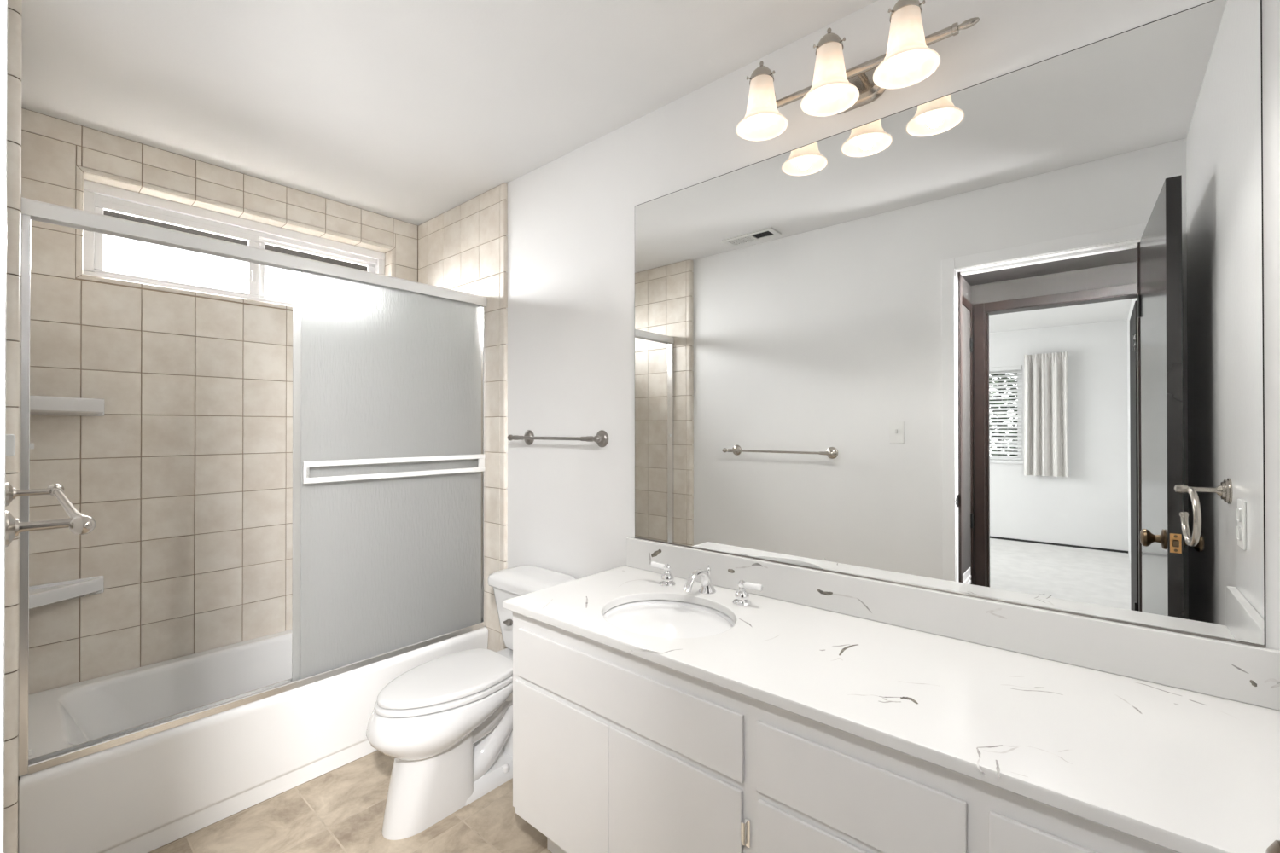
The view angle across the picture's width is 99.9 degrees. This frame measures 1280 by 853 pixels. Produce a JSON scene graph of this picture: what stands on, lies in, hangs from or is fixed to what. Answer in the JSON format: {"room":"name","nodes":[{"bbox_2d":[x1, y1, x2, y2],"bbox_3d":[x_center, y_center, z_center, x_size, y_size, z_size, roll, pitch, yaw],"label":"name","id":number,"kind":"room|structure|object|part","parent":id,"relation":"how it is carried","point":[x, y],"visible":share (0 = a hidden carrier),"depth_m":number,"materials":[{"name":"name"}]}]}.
{"room":"bathroom","nodes":[
{"label":"bathroom","id":0,"kind":"room"},
{"bbox_2d":[3,0,22,852],"bbox_3d":[-1.065,0.040,0.834,3.467,2.539,0.150,0,0,40],"label":"wall","id":1,"kind":"structure","parent":0,"point":[14,7],"depth_m":1.35,"materials":[{"name":"paint"}]},
{"bbox_2d":[0,0,7,852],"bbox_3d":[-0.192,0.238,0.078,0.781,2.134,0.135,0,0,40],"label":"trim","id":2,"kind":"structure","parent":1,"relation":"attached to","point":[3,3],"depth_m":0.34,"materials":[{"name":"white paint"}]},
{"bbox_2d":[5,434,15,456],"bbox_3d":[-0.610,0.022,0.515,0.070,0.115,0.016,0,0,40],"label":"light switch","id":3,"kind":"object","parent":1,"relation":"attached to","point":[10,439],"visible":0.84,"depth_m":0.52,"materials":[{"name":"plastic"}]},
{"bbox_2d":[5,481,95,547],"bbox_3d":[-1.071,0.141,0.959,0.720,0.066,0.094,0,0,40],"label":"towel bar","id":4,"kind":"object","parent":1,"relation":"attached to","point":[78,523],"visible":0.87,"depth_m":0.76,"materials":[{"name":"silver metal"}]},
{"bbox_3d":[-1.300,0.142,1.157,0.017,0.017,0.060,0,0,40],"label":"post","id":5,"kind":"part","parent":4,"relation":"part of","materials":[{"name":"silver metal"}]},
{"bbox_3d":[-0.839,0.140,0.764,0.017,0.017,0.060,0,0,40],"label":"post","id":6,"kind":"part","parent":4,"relation":"part of","materials":[{"name":"silver metal"}]},
{"bbox_2d":[20,107,418,694],"bbox_3d":[-1.791,0.049,2.499,0.200,2.539,1.502,0,0,40],"label":"wall","id":7,"kind":"structure","parent":0,"point":[184,478],"depth_m":2.17,"materials":[{"name":"beige tile"}]},
{"bbox_2d":[29,576,104,609],"bbox_3d":[-2.044,0.600,1.908,0.178,0.066,0.217,0,0,40],"label":"corner shelf","id":8,"kind":"object","parent":7,"relation":"attached to","point":[48,594],"visible":0.74,"depth_m":1.92,"materials":[{"name":"white ceramic"}]},
{"bbox_2d":[29,395,104,416],"bbox_3d":[-2.044,-0.071,1.911,0.178,0.066,0.217,0,0,40],"label":"corner shelf","id":9,"kind":"object","parent":7,"relation":"attached to","point":[39,405],"visible":0.73,"depth_m":1.92,"materials":[{"name":"white ceramic"}]},
{"bbox_2d":[82,180,384,306],"bbox_3d":[-1.795,-0.757,2.527,0.074,0.380,1.152,0,0,40],"label":"window","id":10,"kind":"structure","parent":7,"relation":"in","point":[97,197],"depth_m":2.37,"materials":[{"name":"plastic"}]},
{"bbox_3d":[-1.962,-0.743,2.314,0.024,0.290,0.543,0,0,40],"label":"sliding sash","id":11,"kind":"part","parent":10,"relation":"part of","materials":[{"name":"plastic"}]},
{"bbox_3d":[-1.631,-0.741,2.742,0.024,0.290,0.545,0,0,40],"label":"fixed sash","id":12,"kind":"part","parent":10,"relation":"part of","materials":[{"name":"plastic"}]},
{"bbox_2d":[103,209,367,271],"bbox_3d":[-2.165,-1.070,2.888,0.865,0.060,3.200,0,0,40],"label":"roof eave","id":13,"kind":"object","parent":7,"relation":"attached to","point":[274,248],"depth_m":3.01,"materials":[{"name":"paint"}]},
{"bbox_2d":[147,750,552,852],"bbox_3d":[-0.547,1.362,1.433,3.467,0.100,1.742,0,0,40],"label":"floor","id":14,"kind":"structure","parent":0,"point":[341,810],"depth_m":1.76,"materials":[{"name":"tile"}]},
{"bbox_2d":[17,626,488,852],"bbox_3d":[-1.447,1.133,2.212,0.685,0.364,1.454,0,0,40],"label":"bathtub","id":15,"kind":"object","parent":14,"relation":"on","point":[146,794],"visible":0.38,"depth_m":1.84,"materials":[{"name":"ceramic"}]},
{"bbox_2d":[366,565,575,840],"bbox_3d":[-0.609,0.959,1.968,0.422,0.712,0.739,0,0,40],"label":"toilet","id":16,"kind":"object","parent":14,"relation":"on","point":[445,723],"visible":0.75,"depth_m":1.80,"materials":[{"name":"ceramic"}]},
{"bbox_3d":[-0.678,0.883,1.887,0.324,0.028,0.466,0,0,40],"label":"lid","id":17,"kind":"part","parent":16,"relation":"part of","materials":[{"name":"plastic"}]},
{"bbox_3d":[-0.425,0.789,2.185,0.398,0.258,0.170,0,0,40],"label":"tank","id":18,"kind":"part","parent":16,"relation":"part of","materials":[{"name":"white ceramic"}]},
{"bbox_3d":[-0.491,0.769,2.100,0.098,0.027,0.026,0,0,18],"label":"lever arm","id":19,"kind":"part","parent":16,"relation":"part of","materials":[{"name":"grey metal"}]},
{"bbox_3d":[-0.429,0.634,2.180,0.422,0.060,0.184,0,0,40],"label":"tank lid","id":20,"kind":"part","parent":16,"relation":"part of","materials":[{"name":"white ceramic"}]},
{"bbox_2d":[512,602,1178,852],"bbox_3d":[0.389,0.923,1.273,1.587,0.774,0.529,0,0,40],"label":"vanity cabinet","id":21,"kind":"object","parent":14,"relation":"on","point":[615,751],"visible":0.95,"depth_m":1.14,"materials":[{"name":"paint"}]},
{"bbox_3d":[-0.220,0.938,1.457,0.379,0.388,0.009,0,0,40],"label":"cabinet door","id":22,"kind":"part","parent":21,"relation":"part of","materials":[{"name":"paint"}]},
{"bbox_3d":[-0.203,0.833,1.788,0.018,0.588,0.515,0,0,40],"label":"panel","id":23,"kind":"part","parent":21,"relation":"part of","materials":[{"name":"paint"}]},
{"bbox_3d":[-0.071,0.657,1.331,0.739,0.138,0.009,0,0,40],"label":"drawer","id":24,"kind":"part","parent":21,"relation":"part of","materials":[{"name":"paint"}]},
{"bbox_3d":[0.066,0.936,1.212,0.372,0.388,0.009,0,0,40],"label":"cabinet door","id":25,"kind":"part","parent":21,"relation":"part of","materials":[{"name":"paint"}]},
{"bbox_3d":[0.371,0.935,0.952,0.359,0.388,0.009,0,0,40],"label":"cabinet door","id":26,"kind":"part","parent":21,"relation":"part of","materials":[{"name":"paint"}]},
{"bbox_3d":[0.370,0.655,0.954,0.362,0.138,0.009,0,0,40],"label":"drawer","id":27,"kind":"part","parent":21,"relation":"part of","materials":[{"name":"paint"}]},
{"bbox_2d":[502,537,1279,852],"bbox_3d":[0.370,0.471,1.261,1.600,0.129,0.578,0,0,40],"label":"countertop","id":28,"kind":"structure","parent":21,"relation":"on","point":[1168,740],"depth_m":1.04,"materials":[{"name":"stone"}]},
{"bbox_2d":[602,600,735,638],"bbox_3d":[0.076,0.605,1.477,0.394,0.136,0.350,0,0,40],"label":"sink","id":29,"kind":"object","parent":28,"relation":"in","point":[656,619],"visible":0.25,"depth_m":1.52,"materials":[{"name":"white ceramic"}]},
{"bbox_2d":[650,561,762,606],"bbox_3d":[0.178,0.471,1.629,0.410,0.082,0.143,0,0,40],"label":"faucet","id":30,"kind":"object","parent":28,"relation":"on","point":[741,596],"visible":1,"depth_m":1.63,"materials":[{"name":"silver metal"}]},
{"bbox_3d":[0.060,0.456,1.761,0.054,0.020,0.020,0,0,40],"label":"lever","id":31,"kind":"part","parent":30,"relation":"part of","materials":[{"name":"white ceramic"}]},
{"bbox_3d":[0.088,0.478,1.737,0.053,0.069,0.053,0,0,40],"label":"handle","id":32,"kind":"part","parent":30,"relation":"part of","materials":[{"name":"silver metal"}]},
{"bbox_3d":[0.178,0.474,1.629,0.052,0.077,0.143,0,0,40],"label":"spout","id":33,"kind":"part","parent":30,"relation":"part of","materials":[{"name":"silver metal"}]},
{"bbox_3d":[0.213,0.459,1.669,0.014,0.056,0.014,0,0,40],"label":"lift rod","id":34,"kind":"part","parent":30,"relation":"part of","materials":[{"name":"silver metal"}]},
{"bbox_3d":[0.294,0.477,1.551,0.053,0.069,0.053,0,0,40],"label":"handle","id":35,"kind":"part","parent":30,"relation":"part of","materials":[{"name":"silver metal"}]},
{"bbox_3d":[0.322,0.455,1.527,0.054,0.020,0.020,0,0,40],"label":"lever","id":36,"kind":"part","parent":30,"relation":"part of","materials":[{"name":"white ceramic"}]},
{"bbox_3d":[0.665,0.653,0.702,0.354,0.138,0.009,0,0,40],"label":"drawer","id":37,"kind":"part","parent":21,"relation":"part of","materials":[{"name":"paint"}]},
{"bbox_2d":[21,0,878,225],"bbox_3d":[-0.520,-1.177,1.420,3.150,0.100,1.502,0,0,40],"label":"ceiling","id":38,"kind":"structure","parent":0,"point":[408,111],"depth_m":1.71,"materials":[{"name":"paint"}]},
{"bbox_2d":[418,0,1279,651],"bbox_3d":[-0.027,0.045,2.050,3.467,2.539,0.135,0,0,40],"label":"wall","id":39,"kind":"structure","parent":0,"point":[550,248],"depth_m":2.06,"materials":[{"name":"paint"}]},
{"bbox_2d":[17,197,487,776],"bbox_3d":[-1.218,0.161,2.020,0.048,1.575,1.456,0,0,40],"label":"shower door frame","id":40,"kind":"object","parent":39,"relation":"attached to","point":[34,210],"visible":0.91,"depth_m":1.64,"materials":[{"name":"silver metal"}]},
{"bbox_3d":[-1.683,0.185,1.472,0.042,1.520,0.018,0,0,40],"label":"jamb rail","id":41,"kind":"part","parent":40,"relation":"part of","materials":[{"name":"metal"}]},
{"bbox_3d":[-1.218,-0.600,2.023,0.048,0.054,1.454,0,0,40],"label":"header rail","id":42,"kind":"part","parent":40,"relation":"part of","materials":[{"name":"silver metal"}]},
{"bbox_2d":[291,267,301,681],"bbox_3d":[-1.026,0.177,2.263,0.011,1.530,0.760,0,0,40],"label":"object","id":43,"kind":"structure","parent":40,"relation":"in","point":[296,272],"depth_m":1.98,"materials":[{"name":"white metal"}]},
{"bbox_2d":[300,269,484,680],"bbox_3d":[-0.986,0.177,2.249,0.050,1.530,0.760,0,0,40],"label":"sliding glass panel","id":44,"kind":"object","parent":40,"relation":"in","point":[392,462],"visible":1,"depth_m":2.21,"materials":[{"name":"white glass"}]},
{"bbox_3d":[-0.750,0.190,2.567,0.042,1.520,0.016,0,0,40],"label":"jamb rail","id":45,"kind":"part","parent":40,"relation":"part of","materials":[{"name":"metal"}]},
{"bbox_2d":[507,430,608,447],"bbox_3d":[-0.343,0.050,2.196,0.564,0.066,0.084,0,0,40],"label":"towel bar","id":46,"kind":"object","parent":39,"relation":"attached to","point":[602,438],"visible":1,"depth_m":2.11,"materials":[{"name":"grey metal"}]},
{"bbox_2d":[735,0,979,141],"bbox_3d":[0.515,-0.915,1.382,0.600,0.183,0.215,0,0,40],"label":"vanity light","id":47,"kind":"object","parent":39,"relation":"attached to","point":[908,61],"visible":1,"depth_m":1.34,"materials":[{"name":"white glass"}]},
{"bbox_3d":[0.336,-0.889,1.485,0.140,0.131,0.140,0,0,40],"label":"lamp shade","id":48,"kind":"part","parent":47,"relation":"part of","materials":[{"name":"beige glass"}]},
{"bbox_3d":[0.479,-0.889,1.363,0.140,0.131,0.140,0,0,40],"label":"lamp shade","id":49,"kind":"part","parent":47,"relation":"part of","materials":[{"name":"beige glass"}]},
{"bbox_3d":[0.580,-0.918,1.453,0.176,0.112,0.022,0,0,40],"label":"plate","id":50,"kind":"part","parent":47,"relation":"part of","materials":[{"name":"silver metal"}]},
{"bbox_3d":[0.580,-0.919,1.409,0.020,0.020,0.050,0,0,40],"label":"stem","id":51,"kind":"part","parent":47,"relation":"part of","materials":[{"name":"silver metal"}]},
{"bbox_3d":[0.615,-0.890,1.247,0.140,0.131,0.140,0,0,40],"label":"lamp shade","id":52,"kind":"part","parent":47,"relation":"part of","materials":[{"name":"beige glass"}]},
{"bbox_2d":[634,0,1266,648],"bbox_3d":[0.560,-0.202,1.478,1.524,1.217,0.005,0,0,40],"label":"mirror","id":53,"kind":"object","parent":39,"relation":"attached to","point":[1001,338],"visible":1,"depth_m":1.24,"materials":[{"name":"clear mirror"}]},
{"bbox_2d":[626,537,1279,710],"bbox_3d":[0.557,0.459,1.469,1.586,0.104,0.018,0,0,40],"label":"backsplash","id":54,"kind":"structure","parent":39,"relation":"attached to","point":[1243,673],"depth_m":1.21,"materials":[{"name":"stone"}]},
{"bbox_2d":[1265,840,1279,852],"bbox_3d":[0.353,0.267,0.153,0.143,2.054,0.708,0,0,40],"label":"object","id":55,"kind":"structure","parent":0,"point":[1274,847],"depth_m":0.42,"materials":[{"name":"gold metal"}]}
]}

